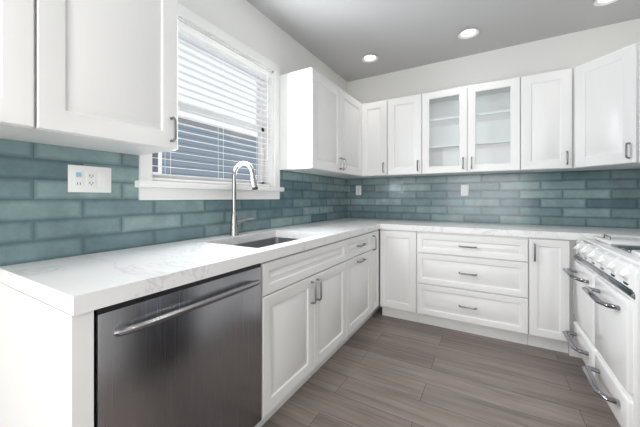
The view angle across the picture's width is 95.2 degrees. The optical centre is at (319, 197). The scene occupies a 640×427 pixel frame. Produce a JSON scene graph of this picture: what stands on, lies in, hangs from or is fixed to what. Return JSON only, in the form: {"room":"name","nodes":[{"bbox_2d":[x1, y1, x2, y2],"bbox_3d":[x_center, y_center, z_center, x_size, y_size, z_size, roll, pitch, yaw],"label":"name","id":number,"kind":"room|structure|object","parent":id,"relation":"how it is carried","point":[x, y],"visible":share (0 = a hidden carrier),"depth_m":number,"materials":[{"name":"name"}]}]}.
{"room":"kitchen","nodes":[
{"label":"kitchen","id":0,"kind":"room"},
{"bbox_2d":[178,0,346,186],"bbox_3d":[-1.127,-0.152,1.325,0.150,2.630,5.600,0,0,30],"label":"wall","id":1,"kind":"structure","parent":0,"point":[247,23],"depth_m":2.32,"materials":[{"name":"white paint"}]},
{"bbox_2d":[0,0,33,138],"bbox_3d":[-1.135,-0.630,0.777,0.366,0.825,0.483,0,0,30],"label":"upper cabinet","id":2,"kind":"object","parent":1,"relation":"attached to","point":[16,66],"visible":1,"depth_m":0.88,"materials":[{"name":"white paint"}]},
{"bbox_2d":[3,0,177,154],"bbox_3d":[-0.892,-0.630,1.196,0.366,0.825,0.483,0,0,30],"label":"upper cabinet","id":3,"kind":"object","parent":1,"relation":"attached to","point":[105,75],"visible":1,"depth_m":1.09,"materials":[{"name":"white paint"}]},
{"bbox_2d":[0,139,346,265],"bbox_3d":[-0.423,0.013,2.379,0.008,0.520,3.070,0,0,30],"label":"tile backsplash","id":4,"kind":"structure","parent":1,"relation":"attached to","point":[45,214],"depth_m":1.38,"materials":[{"name":"teal tile"}]},
{"bbox_2d":[68,165,110,192],"bbox_3d":[-1.030,-0.083,1.315,0.010,0.118,0.165,0,0,30],"label":"electrical outlet","id":5,"kind":"object","parent":4,"relation":"attached to","point":[90,179],"visible":1,"depth_m":1.31,"materials":[{"name":"white plastic"}]},
{"bbox_2d":[135,3,283,199],"bbox_3d":[-0.688,-0.552,2.025,0.204,1.130,1.190,0,0,30],"label":"window","id":6,"kind":"structure","parent":1,"relation":"in","point":[148,187],"depth_m":2.06,"materials":[{"name":"white wood"}]},
{"bbox_2d":[152,20,270,186],"bbox_3d":[-0.684,-0.567,2.022,0.065,0.950,0.996,0,0,30],"label":"window blind","id":7,"kind":"object","parent":6,"relation":"attached to","point":[194,36],"visible":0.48,"depth_m":2.00,"materials":[{"name":"white plastic"}]},
{"bbox_2d":[280,67,361,176],"bbox_3d":[0.075,-0.640,2.860,0.366,0.805,1.055,0,0,30],"label":"upper cabinet","id":8,"kind":"object","parent":1,"relation":"attached to","point":[321,124],"visible":1,"depth_m":2.48,"materials":[{"name":"white paint"}]},
{"bbox_2d":[337,176,366,178],"bbox_3d":[0.399,-0.640,3.474,0.310,0.805,0.331,0,0,30],"label":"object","id":9,"kind":"object","parent":1,"relation":"attached to","point":[358,177],"visible":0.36,"depth_m":3.43,"materials":[{"name":"white paint"}]},
{"bbox_2d":[261,307,620,426],"bbox_3d":[0.131,1.212,0.595,3.060,0.100,5.900,0,0,30],"label":"floor","id":10,"kind":"structure","parent":0,"point":[377,368],"depth_m":1.81,"materials":[{"name":"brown wood"}]},
{"bbox_2d":[0,282,93,426],"bbox_3d":[-0.896,0.734,0.930,0.623,0.858,0.048,0,0,30],"label":"panel","id":11,"kind":"object","parent":10,"relation":"on","point":[46,365],"visible":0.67,"depth_m":0.85,"materials":[{"name":"white paint"}]},
{"bbox_2d":[94,263,260,426],"bbox_3d":[-0.681,0.733,1.228,0.668,0.849,0.668,0,0,30],"label":"dishwasher","id":12,"kind":"object","parent":10,"relation":"on","point":[187,355],"visible":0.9,"depth_m":1.02,"materials":[{"name":"grey metal"}]},
{"bbox_2d":[255,239,345,426],"bbox_3d":[-0.289,0.734,1.938,0.659,0.858,0.936,0,0,30],"label":"sink base","id":13,"kind":"object","parent":10,"relation":"on","point":[303,315],"visible":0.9,"depth_m":1.65,"materials":[{"name":"white paint"}]},
{"bbox_2d":[0,218,387,315],"bbox_3d":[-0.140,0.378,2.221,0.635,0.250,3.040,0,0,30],"label":"countertop","id":14,"kind":"structure","parent":13,"relation":"on","point":[76,285],"depth_m":1.12,"materials":[{"name":"stone"}]},
{"bbox_2d":[229,161,257,235],"bbox_3d":[-0.471,0.006,1.975,0.236,0.493,0.182,0,0,30],"label":"faucet","id":15,"kind":"object","parent":14,"relation":"on","point":[235,222],"visible":1,"depth_m":1.95,"materials":[{"name":"silver metal"}]},
{"bbox_2d":[338,232,370,348],"bbox_3d":[0.080,0.734,2.574,0.659,0.858,0.533,0,0,30],"label":"base cabinet","id":16,"kind":"object","parent":10,"relation":"on","point":[358,280],"depth_m":2.38,"materials":[{"name":"white paint"}]},
{"bbox_2d":[364,229,380,322],"bbox_3d":[0.425,0.734,3.168,0.659,0.858,0.835,0,0,30],"label":"base cabinet","id":17,"kind":"object","parent":10,"relation":"on","point":[375,271],"visible":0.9,"depth_m":2.76,"materials":[{"name":"white paint"}]},
{"bbox_2d":[380,229,417,321],"bbox_3d":[0.886,0.734,3.020,0.345,0.858,0.623,0,0,30],"label":"base cabinet","id":18,"kind":"object","parent":10,"relation":"on","point":[398,273],"visible":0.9,"depth_m":2.75,"materials":[{"name":"white paint"}]},
{"bbox_2d":[417,231,527,344],"bbox_3d":[1.388,0.734,2.708,0.833,0.858,0.659,0,0,30],"label":"drawers","id":19,"kind":"object","parent":10,"relation":"on","point":[477,284],"visible":1,"depth_m":2.44,"materials":[{"name":"white paint"}]},
{"bbox_2d":[380,219,639,239],"bbox_3d":[1.661,0.277,2.566,2.086,0.050,0.635,0,0,30],"label":"countertop","id":20,"kind":"structure","parent":19,"relation":"on","point":[498,229],"depth_m":2.40,"materials":[{"name":"stone"}]},
{"bbox_2d":[527,237,569,352],"bbox_3d":[1.857,0.734,2.436,0.246,0.858,0.659,0,0,30],"label":"base cabinet","id":21,"kind":"object","parent":10,"relation":"on","point":[548,297],"depth_m":2.19,"materials":[{"name":"white paint"}]},
{"bbox_2d":[568,240,580,357],"bbox_3d":[2.279,0.734,2.234,0.684,0.858,0.583,0,0,30],"label":"cabinet filler","id":22,"kind":"object","parent":10,"relation":"on","point":[572,352],"visible":0.11,"depth_m":2.15,"materials":[{"name":"white paint"}]},
{"bbox_2d":[562,234,639,426],"bbox_3d":[1.815,0.620,1.511,0.760,1.085,1.000,0,0,30],"label":"stove","id":23,"kind":"object","parent":10,"relation":"on","point":[604,342],"visible":1,"depth_m":1.45,"materials":[{"name":"white metal"}]},
{"bbox_2d":[247,0,639,81],"bbox_3d":[0.131,-1.518,0.595,3.060,0.100,5.900,0,0,30],"label":"ceiling","id":24,"kind":"structure","parent":0,"point":[342,38],"depth_m":2.48,"materials":[{"name":"grey paint"}]},
{"bbox_2d":[362,55,377,61],"bbox_3d":[0.523,-1.462,3.061,0.169,0.012,0.169,0,0,-9],"label":"recessed light","id":25,"kind":"object","parent":24,"relation":"in","point":[368,58],"depth_m":3.07,"materials":[{"name":"white"}]},
{"bbox_2d":[458,28,478,38],"bbox_3d":[1.319,-1.462,2.599,0.169,0.012,0.169,0,0,-9],"label":"recessed light","id":26,"kind":"object","parent":24,"relation":"in","point":[468,33],"depth_m":2.61,"materials":[{"name":"white"}]},
{"bbox_2d":[594,0,617,5],"bbox_3d":[2.114,-1.462,2.137,0.169,0.012,0.169,0,0,-9],"label":"recessed light","id":27,"kind":"object","parent":24,"relation":"in","point":[597,2],"depth_m":2.19,"materials":[{"name":"white"}]},
{"bbox_2d":[347,18,639,103],"bbox_3d":[1.575,-0.152,3.080,3.060,2.630,0.150,0,0,30],"label":"wall","id":28,"kind":"structure","parent":0,"point":[567,51],"depth_m":2.87,"materials":[{"name":"white paint"}]},
{"bbox_2d":[361,100,392,177],"bbox_3d":[0.656,-0.640,3.305,0.300,0.805,0.366,0,0,30],"label":"upper cabinet","id":29,"kind":"object","parent":28,"relation":"attached to","point":[374,139],"visible":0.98,"depth_m":3.17,"materials":[{"name":"white paint"}]},
{"bbox_2d":[388,94,425,176],"bbox_3d":[0.939,-0.640,3.140,0.350,0.805,0.366,0,0,30],"label":"upper cabinet","id":30,"kind":"object","parent":28,"relation":"attached to","point":[404,136],"visible":1,"depth_m":3.01,"materials":[{"name":"white paint"}]},
{"bbox_2d":[422,77,519,175],"bbox_3d":[1.445,-0.640,2.846,0.815,0.805,0.366,0,0,30],"label":"glass-front cabinet","id":31,"kind":"object","parent":28,"relation":"attached to","point":[471,130],"visible":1,"depth_m":2.84,"materials":[{"name":"white paint"}]},
{"bbox_2d":[347,169,639,228],"bbox_3d":[1.538,0.013,3.010,2.750,0.520,0.008,0,0,30],"label":"tile backsplash","id":32,"kind":"structure","parent":28,"relation":"attached to","point":[600,198],"depth_m":2.83,"materials":[{"name":"teal tile"}]},
{"bbox_2d":[356,185,360,194],"bbox_3d":[0.476,-0.092,3.618,0.072,0.118,0.009,0,0,30],"label":"electrical outlet","id":33,"kind":"object","parent":32,"relation":"attached to","point":[358,190],"visible":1,"depth_m":3.61,"materials":[{"name":"white plastic"}]},
{"bbox_2d":[461,185,468,195],"bbox_3d":[1.497,-0.077,3.025,0.072,0.118,0.009,0,0,30],"label":"electrical outlet","id":34,"kind":"object","parent":32,"relation":"attached to","point":[464,190],"visible":1,"depth_m":3.02,"materials":[{"name":"white plastic"}]},
{"bbox_2d":[518,68,571,172],"bbox_3d":[1.948,-0.640,2.554,0.344,0.805,0.366,0,0,30],"label":"upper cabinet","id":35,"kind":"object","parent":28,"relation":"attached to","point":[546,122],"visible":0.98,"depth_m":2.43,"materials":[{"name":"white paint"}]},
{"bbox_2d":[566,43,639,170],"bbox_3d":[2.303,-0.640,2.207,0.616,0.805,0.610,0,0,30],"label":"upper cabinet","id":36,"kind":"object","parent":28,"relation":"attached to","point":[605,112],"visible":1,"depth_m":2.13,"materials":[{"name":"white paint"}]},
{"label":"outside","id":37,"kind":"structure","parent":0,"visible":0},
{"bbox_2d":[152,39,257,180],"bbox_3d":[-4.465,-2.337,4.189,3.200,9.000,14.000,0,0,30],"label":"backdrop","id":38,"kind":"structure","parent":37,"point":[198,160],"depth_m":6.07,"materials":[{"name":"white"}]}
]}

